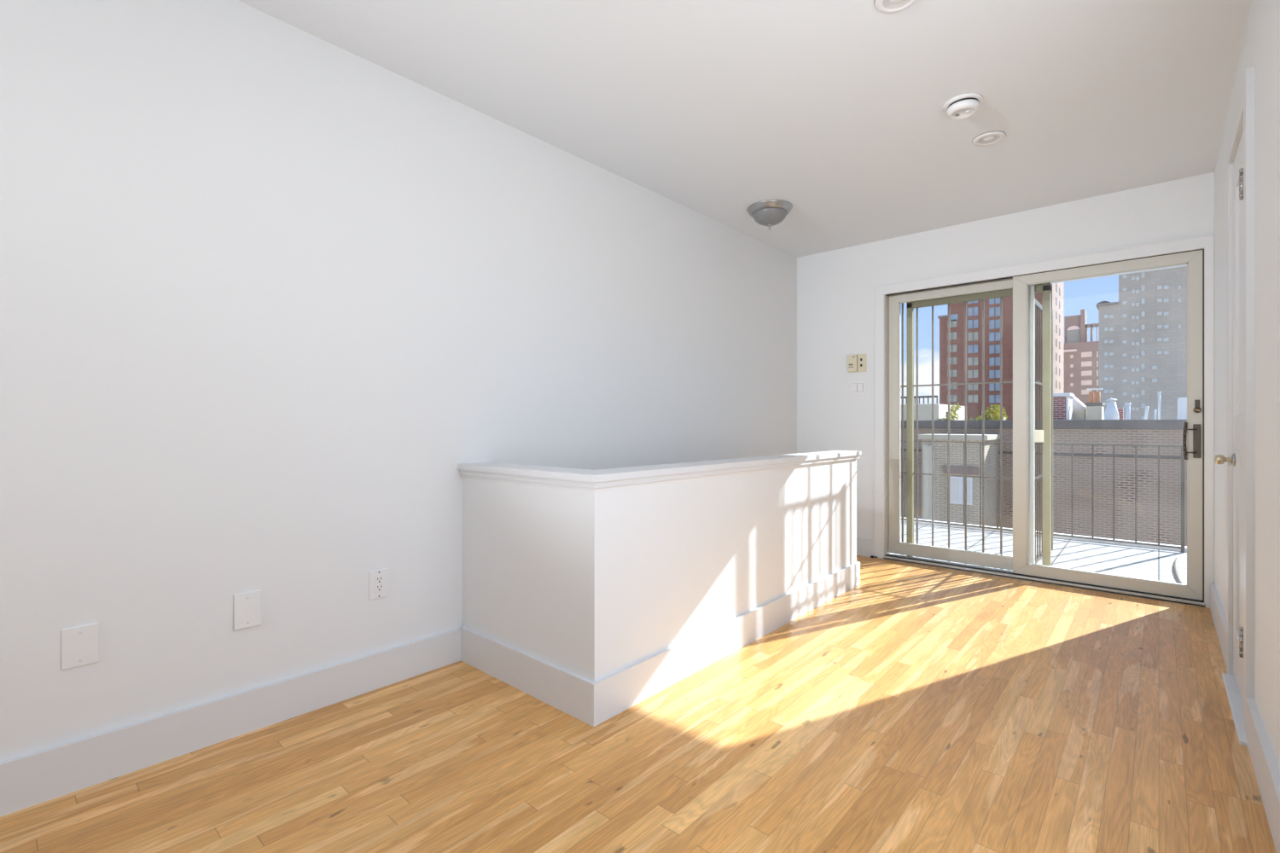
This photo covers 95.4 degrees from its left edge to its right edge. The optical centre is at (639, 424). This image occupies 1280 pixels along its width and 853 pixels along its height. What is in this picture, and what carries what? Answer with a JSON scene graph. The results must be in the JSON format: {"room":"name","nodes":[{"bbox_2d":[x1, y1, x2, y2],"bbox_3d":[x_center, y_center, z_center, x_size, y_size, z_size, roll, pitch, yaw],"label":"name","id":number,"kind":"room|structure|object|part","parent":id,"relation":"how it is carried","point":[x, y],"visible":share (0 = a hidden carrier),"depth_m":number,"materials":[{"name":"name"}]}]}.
{"room":"stair landing","nodes":[
{"label":"stair landing","id":0,"kind":"room"},
{"bbox_2d":[0,0,797,762],"bbox_3d":[-1.745,1.208,1.656,0.150,5.285,9.750,0,0,42],"label":"wall","id":1,"kind":"structure","parent":0,"point":[267,287],"depth_m":2.06,"materials":[{"name":"paint"}]},
{"bbox_2d":[61,622,98,669],"bbox_3d":[-1.617,0.642,1.682,0.008,0.116,0.079,0,0,42],"label":"blank plate","id":2,"kind":"object","parent":1,"relation":"attached to","point":[79,644],"visible":1,"depth_m":1.68,"materials":[{"name":"plastic"}]},
{"bbox_2d":[233,590,261,630],"bbox_3d":[-1.341,0.636,1.990,0.013,0.120,0.079,0,0,42],"label":"blank plate","id":3,"kind":"object","parent":1,"relation":"attached to","point":[247,605],"visible":1,"depth_m":1.99,"materials":[{"name":"plastic"}]},
{"bbox_2d":[368,568,388,600],"bbox_3d":[-1.043,0.640,2.326,0.010,0.114,0.078,0,0,42],"label":"power outlet","id":4,"kind":"object","parent":1,"relation":"attached to","point":[378,579],"visible":1,"depth_m":2.32,"materials":[{"name":"plastic"}]},
{"bbox_2d":[374,575,383,593],"bbox_3d":[-1.043,0.640,2.325,0.008,0.068,0.034,0,0,42],"label":"receptacle","id":5,"kind":"object","parent":4,"relation":"attached to","point":[379,579],"depth_m":2.32,"materials":[{"name":"plastic"}]},
{"bbox_2d":[0,555,1276,852],"bbox_3d":[-0.762,1.110,0.720,2.565,0.120,9.260,0,0,42],"label":"floor","id":6,"kind":"structure","parent":0,"point":[916,708],"depth_m":1.84,"materials":[{"name":"brown wood"}]},
{"bbox_2d":[1221,673,1247,746],"bbox_3d":[2.211,1.049,2.155,0.038,0.022,0.700,0,0,42],"label":"threshold","id":7,"kind":"object","parent":6,"relation":"on","point":[1232,691],"visible":0.67,"depth_m":2.15,"materials":[{"name":"stone"}]},
{"bbox_2d":[457,450,861,681],"bbox_3d":[0.319,0.614,3.199,0.878,0.873,2.416,0,0,42],"label":"wall","id":8,"kind":"structure","parent":0,"point":[590,574],"depth_m":2.39,"materials":[{"name":"paint"}]},
{"bbox_2d":[0,561,860,817],"bbox_3d":[-1.680,0.977,0.964,0.870,0.147,8.403,0,0,42],"label":"baseboard","id":9,"kind":"structure","parent":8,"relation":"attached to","point":[26,781],"depth_m":2.12,"materials":[{"name":"paint"}]},
{"bbox_3d":[0.315,0.213,3.202,0.868,0.022,2.396,0,0,42],"label":"cap moulding","id":10,"kind":"part","parent":8,"relation":"part of","materials":[{"name":"paint"}]},
{"bbox_3d":[0.319,0.190,3.199,0.878,0.025,2.416,0,0,42],"label":"cap rail","id":11,"kind":"part","parent":8,"relation":"part of","materials":[{"name":"paint"}]},
{"bbox_2d":[237,0,1251,257],"bbox_3d":[-0.732,-1.535,0.753,2.865,0.200,9.750,0,0,42],"label":"ceiling","id":12,"kind":"structure","parent":0,"point":[833,110],"depth_m":2.49,"materials":[{"name":"paint"}]},
{"bbox_2d":[747,199,792,230],"bbox_3d":[0.862,-1.361,3.867,0.294,0.147,0.294,0,0,42],"label":"ceiling light","id":13,"kind":"object","parent":12,"relation":"attached to","point":[769,213],"visible":1,"depth_m":3.79,"materials":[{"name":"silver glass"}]},
{"bbox_3d":[0.862,-1.362,3.867,0.224,0.078,0.224,0,0,42],"label":"lamp shade","id":14,"kind":"part","parent":13,"relation":"part of","materials":[{"name":"white glass"}]},
{"bbox_2d":[874,0,917,13],"bbox_3d":[0.865,-1.430,1.955,0.144,0.010,0.144,0,0,42],"label":"recessed light","id":15,"kind":"object","parent":12,"relation":"in","point":[884,6],"visible":1,"depth_m":1.99,"materials":[{"name":"plastic"}]},
{"bbox_2d":[942,93,983,119],"bbox_3d":[1.442,-1.410,2.599,0.156,0.050,0.156,0,0,42],"label":"smoke detector","id":16,"kind":"object","parent":12,"relation":"attached to","point":[962,106],"visible":1,"depth_m":2.56,"materials":[{"name":"plastic"}]},
{"bbox_2d":[971,131,1006,145],"bbox_3d":[1.750,-1.430,2.921,0.144,0.010,0.144,0,0,42],"label":"recessed light","id":17,"kind":"object","parent":12,"relation":"in","point":[992,137],"visible":1,"depth_m":2.91,"materials":[{"name":"plastic"}]},
{"bbox_2d":[797,172,1214,553],"bbox_3d":[2.468,-0.133,4.230,2.715,2.605,0.300,0,0,42],"label":"wall","id":18,"kind":"structure","parent":0,"point":[835,288],"depth_m":4.49,"materials":[{"name":"paint"}]},
{"bbox_2d":[847,354,866,372],"bbox_3d":[1.734,-0.487,4.659,0.144,0.142,0.038,0,0,42],"label":"intercom","id":19,"kind":"object","parent":18,"relation":"attached to","point":[856,363],"visible":1,"depth_m":4.65,"materials":[{"name":"beige plastic"}]},
{"bbox_2d":[850,379,865,395],"bbox_3d":[1.748,-0.291,4.665,0.117,0.117,0.012,0,0,42],"label":"light switch","id":20,"kind":"object","parent":18,"relation":"attached to","point":[858,387],"visible":1,"depth_m":4.66,"materials":[{"name":"plastic"}]},
{"bbox_2d":[856,537,873,557],"bbox_3d":[1.597,0.981,4.793,0.665,0.139,0.018,0,0,42],"label":"baseboard","id":21,"kind":"structure","parent":18,"relation":"attached to","point":[864,546],"depth_m":4.62,"materials":[{"name":"paint"}]},
{"bbox_2d":[900,282,1053,566],"bbox_3d":[2.694,0.035,4.625,1.042,2.030,1.010,0,0,42],"label":"security gate","id":22,"kind":"object","parent":18,"relation":"attached to","point":[1044,436],"visible":0.74,"depth_m":4.27,"materials":[{"name":"metal"}]},
{"bbox_3d":[2.106,0.055,4.533,0.042,1.990,0.044,0,0,42],"label":"post","id":23,"kind":"part","parent":22,"relation":"part of","materials":[{"name":"metal"}]},
{"bbox_3d":[2.371,0.385,4.296,0.998,0.012,0.008,0,0,42],"label":"cross rail","id":24,"kind":"part","parent":22,"relation":"part of","materials":[{"name":"metal"}]},
{"bbox_3d":[2.371,-0.295,4.296,0.998,0.012,0.008,0,0,42],"label":"cross rail","id":25,"kind":"part","parent":22,"relation":"part of","materials":[{"name":"metal"}]},
{"bbox_3d":[3.015,0.980,4.366,0.012,0.018,0.930,0,0,42],"label":"rail","id":26,"kind":"part","parent":22,"relation":"part of","materials":[{"name":"metal"}]},
{"bbox_3d":[3.015,0.385,4.366,0.012,0.018,0.930,0,0,42],"label":"rail","id":27,"kind":"part","parent":22,"relation":"part of","materials":[{"name":"metal"}]},
{"bbox_3d":[3.015,-0.865,4.366,0.012,0.036,0.930,0,0,42],"label":"rail","id":28,"kind":"part","parent":22,"relation":"part of","materials":[{"name":"metal"}]},
{"bbox_3d":[2.760,0.055,3.950,0.044,1.990,0.044,0,0,42],"label":"post","id":29,"kind":"part","parent":22,"relation":"part of","materials":[{"name":"metal"}]},
{"bbox_2d":[873,233,1214,608],"bbox_3d":[2.553,-0.015,3.941,1.902,2.130,0.020,0,0,42],"label":"trim","id":30,"kind":"structure","parent":18,"relation":"attached to","point":[1207,241],"depth_m":3.66,"materials":[{"name":"paint"}]},
{"bbox_2d":[883,248,1205,607],"bbox_3d":[2.622,0.020,3.994,1.800,2.060,0.188,0,0,42],"label":"door","id":31,"kind":"structure","parent":18,"relation":"in","point":[1022,565],"depth_m":3.93,"materials":[{"name":"paint"}]},
{"bbox_3d":[2.325,0.971,4.276,0.954,0.086,0.034,0,0,42],"label":"rail","id":32,"kind":"part","parent":31,"relation":"part of","materials":[{"name":"metal"}]},
{"bbox_3d":[2.325,-0.976,4.276,0.954,0.052,0.034,0,0,42],"label":"rail","id":33,"kind":"part","parent":31,"relation":"part of","materials":[{"name":"metal"}]},
{"bbox_3d":[2.906,0.984,3.678,0.932,0.068,0.034,0,0,42],"label":"rail","id":34,"kind":"part","parent":31,"relation":"part of","materials":[{"name":"metal"}]},
{"bbox_3d":[2.906,-0.975,3.678,0.932,0.061,0.034,0,0,42],"label":"rail","id":35,"kind":"part","parent":31,"relation":"part of","materials":[{"name":"metal"}]},
{"bbox_3d":[3.202,0.099,3.377,0.076,0.219,0.022,0,0,42],"label":"handle","id":36,"kind":"part","parent":31,"relation":"part of","materials":[{"name":"brown metal"}]},
{"bbox_2d":[1214,0,1279,770],"bbox_3d":[0.221,-0.133,-0.217,0.150,2.605,9.570,0,0,42],"label":"wall","id":37,"kind":"structure","parent":0,"point":[1260,47],"depth_m":1.75,"materials":[{"name":"paint"}]},
{"bbox_2d":[1210,582,1226,666],"bbox_3d":[2.880,0.977,2.891,0.018,0.147,1.110,0,0,42],"label":"baseboard","id":38,"kind":"structure","parent":37,"relation":"attached to","point":[1218,616],"depth_m":2.85,"materials":[{"name":"paint"}]},
{"bbox_2d":[1214,129,1243,703],"bbox_3d":[2.252,-0.025,2.200,0.094,2.101,0.572,0,0,42],"label":"door","id":39,"kind":"structure","parent":37,"relation":"in","point":[1236,459],"depth_m":2.33,"materials":[{"name":"paint"}]},
{"bbox_3d":[2.376,0.145,2.370,0.053,0.040,0.040,0,0,42],"label":"knob","id":40,"kind":"part","parent":39,"relation":"part of","materials":[{"name":"gold metal"}]},
{"bbox_2d":[1226,66,1254,736],"bbox_3d":[2.261,-0.062,2.198,0.020,2.225,0.750,0,0,42],"label":"trim","id":41,"kind":"structure","parent":37,"relation":"attached to","point":[1243,119],"depth_m":1.94,"materials":[{"name":"paint"}]},
{"bbox_2d":[1245,697,1279,852],"bbox_3d":[-0.441,0.977,-0.833,0.020,0.147,7.370,0,0,42],"label":"baseboard","id":42,"kind":"structure","parent":37,"relation":"attached to","point":[1264,762],"depth_m":1.60,"materials":[{"name":"paint"}]},
{"label":"outside","id":43,"kind":"structure","parent":0,"visible":0},
{"bbox_3d":[88.738,10.200,99.538,120.000,0.300,253.300,0,0,42],"label":"yard","id":44,"kind":"structure","parent":43,"visible":0},
{"bbox_2d":[900,403,964,420],"bbox_3d":[27.659,4.148,55.724,4.320,11.803,10.000,0,0,42],"label":"building","id":45,"kind":"structure","parent":44,"relation":"on","point":[924,410],"depth_m":51.50,"materials":[{"name":"beige paint"}]},
{"bbox_2d":[900,395,937,404],"bbox_3d":[24.584,-2.147,52.436,4.138,0.698,0.200,0,0,42],"label":"fence","id":46,"kind":"object","parent":45,"relation":"on","point":[915,397],"visible":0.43,"depth_m":51.83,"materials":[{"name":"paint"}]},
{"bbox_3d":[24.584,-2.411,52.436,4.138,0.170,0.200,0,0,42],"label":"rail","id":47,"kind":"part","parent":46,"relation":"part of","materials":[{"name":"metal"}]},
{"bbox_2d":[918,433,1000,527],"bbox_3d":[9.315,5.177,16.962,1.782,9.745,2.220,0,0,42],"label":"annex","id":48,"kind":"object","parent":44,"relation":"on","point":[939,449],"visible":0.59,"depth_m":16.30,"materials":[{"name":"brick"}]},
{"bbox_3d":[8.765,1.844,16.216,0.198,0.641,0.025,0,0,42],"label":"pane","id":49,"kind":"part","parent":48,"relation":"part of","materials":[{"name":"glass"}]},
{"bbox_3d":[8.973,1.844,16.031,0.198,0.641,0.025,0,0,42],"label":"pane","id":50,"kind":"part","parent":48,"relation":"part of","materials":[{"name":"glass"}]},
{"bbox_2d":[937,282,1063,420],"bbox_3d":[85.521,-14.640,137.894,22.245,49.381,20.281,0,0,42],"label":"tower","id":51,"kind":"structure","parent":44,"relation":"on","point":[992,306],"depth_m":132.25,"materials":[{"name":"brick"}]},
{"bbox_2d":[900,419,1186,546],"bbox_3d":[11.199,4.968,17.071,18.100,10.163,0.510,0,0,42],"label":"brick wall","id":52,"kind":"structure","parent":44,"relation":"on","point":[1104,432],"depth_m":15.68,"materials":[{"name":"brick"}]},
{"bbox_2d":[1063,309,1099,404],"bbox_3d":[121.605,-10.026,158.992,8.536,40.152,20.800,0,0,42],"label":"arched building","id":53,"kind":"structure","parent":44,"relation":"on","point":[1080,357],"depth_m":152.56,"materials":[{"name":"brick"}]},
{"bbox_2d":[1096,266,1186,419],"bbox_3d":[95.299,-11.053,102.329,21.919,42.207,30.400,0,0,42],"label":"tower","id":54,"kind":"structure","parent":44,"relation":"on","point":[1143,335],"depth_m":94.38,"materials":[{"name":"concrete"}]},
{"bbox_3d":[15.881,5.028,22.322,18.000,10.043,13.540,0,0,42],"label":"flat roof","id":55,"kind":"structure","parent":44,"relation":"on","visible":0},
{"bbox_2d":[936,402,960,420],"bbox_3d":[12.492,-0.264,23.674,0.808,1.243,1.353,0,0,42],"label":"shrub","id":56,"kind":"object","parent":55,"relation":"on","point":[952,414],"visible":0.3,"depth_m":23.43,"materials":[{"name":"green plant"}]},
{"bbox_2d":[969,407,991,420],"bbox_3d":[13.414,-0.171,22.877,0.669,1.009,1.315,0,0,42],"label":"shrub","id":57,"kind":"object","parent":55,"relation":"on","point":[979,418],"visible":0.21,"depth_m":22.60,"materials":[{"name":"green plant"}]},
{"bbox_2d":[987,403,1007,420],"bbox_3d":[13.833,-0.230,22.504,0.649,1.129,1.324,0,0,42],"label":"shrub","id":58,"kind":"object","parent":55,"relation":"on","point":[996,411],"visible":0.57,"depth_m":22.29,"materials":[{"name":"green plant"}]},
{"bbox_2d":[1053,393,1074,419],"bbox_3d":[13.334,-0.471,18.390,0.535,0.954,1.320,0,0,42],"label":"brick chimney","id":59,"kind":"object","parent":55,"relation":"on","point":[1062,403],"visible":0.72,"depth_m":17.93,"materials":[{"name":"red brick"}]},
{"bbox_2d":[1072,396,1085,409],"bbox_3d":[14.609,-0.486,19.397,0.424,0.986,1.200,0,0,42],"label":"roof hatch","id":60,"kind":"object","parent":55,"relation":"on","point":[1077,404],"visible":0.24,"depth_m":18.96,"materials":[{"name":"white metal"}]},
{"bbox_2d":[1072,409,1085,419],"bbox_3d":[14.132,-0.231,18.750,0.350,0.474,0.300,0,0,42],"label":"parapet block","id":61,"kind":"object","parent":55,"relation":"on","point":[1077,414],"visible":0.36,"depth_m":18.62,"materials":[{"name":"beige paint"}]},
{"bbox_2d":[1084,388,1105,419],"bbox_3d":[14.501,-0.560,18.555,0.440,1.133,1.040,0,0,42],"label":"chimney","id":62,"kind":"object","parent":55,"relation":"on","point":[1095,410],"visible":0.94,"depth_m":18.25,"materials":[{"name":"beige paint"}]},
{"bbox_3d":[14.344,-0.849,18.494,0.128,0.355,0.128,0,0,42],"label":"chimney pot","id":63,"kind":"part","parent":62,"relation":"part of","materials":[{"name":"ceramic"}]},
{"bbox_3d":[14.459,-0.846,18.391,0.137,0.350,0.137,0,0,42],"label":"chimney pot","id":64,"kind":"part","parent":62,"relation":"part of","materials":[{"name":"ceramic"}]},
{"bbox_2d":[1104,398,1118,419],"bbox_3d":[13.549,-0.368,16.724,0.340,0.749,0.340,0,0,42],"label":"vent","id":65,"kind":"object","parent":55,"relation":"on","point":[1111,411],"visible":0.8,"depth_m":16.63,"materials":[{"name":"white metal"}]},
{"bbox_2d":[1117,408,1123,419],"bbox_3d":[14.512,-0.226,17.608,0.177,0.465,0.600,0,0,42],"label":"chimney","id":66,"kind":"object","parent":55,"relation":"on","point":[1120,411],"visible":0.33,"depth_m":17.37,"materials":[{"name":"red brick"}]},
{"bbox_2d":[1124,402,1130,419],"bbox_3d":[13.626,-0.291,16.254,0.126,0.596,0.126,0,0,42],"label":"vent pipe","id":67,"kind":"object","parent":55,"relation":"on","point":[1127,405],"visible":0.88,"depth_m":16.22,"materials":[{"name":"white metal"}]},
{"bbox_2d":[1144,406,1148,419],"bbox_3d":[14.177,-0.237,16.298,0.104,0.533,0.070,0,0,42],"label":"vent pipe","id":68,"kind":"object","parent":55,"relation":"on","point":[1146,407],"visible":0.66,"depth_m":16.27,"materials":[{"name":"white metal"}]},
{"bbox_2d":[1157,391,1160,419],"bbox_3d":[14.513,-0.447,16.267,0.067,0.906,0.067,0,0,42],"label":"vent pipe","id":69,"kind":"object","parent":55,"relation":"on","point":[1159,392],"visible":0.88,"depth_m":16.25,"materials":[{"name":"white metal"}]},
{"bbox_2d":[1177,397,1186,419],"bbox_3d":[15.794,-0.370,16.867,0.299,0.753,1.200,0,0,42],"label":"box","id":70,"kind":"object","parent":55,"relation":"on","point":[1182,402],"visible":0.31,"depth_m":16.46,"materials":[{"name":"white metal"}]},
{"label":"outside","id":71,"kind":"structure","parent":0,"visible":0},
{"bbox_2d":[895,521,1186,584],"bbox_3d":[2.511,1.151,5.371,6.600,0.199,1.800,0,0,42],"label":"deck","id":72,"kind":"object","parent":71,"point":[1132,561],"visible":0.11,"depth_m":4.76,"materials":[{"name":"white concrete"}]},
{"bbox_2d":[900,440,1184,552],"bbox_3d":[2.555,0.613,6.430,5.057,0.874,0.032,0,0,42],"label":"terrace railing","id":73,"kind":"object","parent":72,"relation":"on","point":[1182,547],"visible":0.3,"depth_m":5.14,"materials":[{"name":"metal"}]},
{"bbox_3d":[2.554,1.013,6.431,5.055,0.014,0.020,0,0,42],"label":"rail","id":74,"kind":"part","parent":73,"relation":"part of","materials":[{"name":"metal"}]},
{"bbox_3d":[2.554,0.182,6.431,5.055,0.012,0.032,0,0,42],"label":"rail","id":75,"kind":"part","parent":73,"relation":"part of","materials":[{"name":"metal"}]},
{"bbox_2d":[900,517,1186,552],"bbox_3d":[3.130,1.160,6.065,6.600,0.280,0.100,0,0,42],"label":"coping","id":76,"kind":"object","parent":72,"relation":"on","point":[904,520],"visible":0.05,"depth_m":5.26,"materials":[{"name":"white metal"}]},
{"bbox_2d":[1173,558,1181,583],"bbox_3d":[3.836,1.038,4.160,0.032,0.022,0.925,0,0,42],"label":"metal strip","id":77,"kind":"object","parent":72,"relation":"on","point":[1175,566],"visible":1,"depth_m":4.09,"materials":[{"name":"white metal"}]}
]}

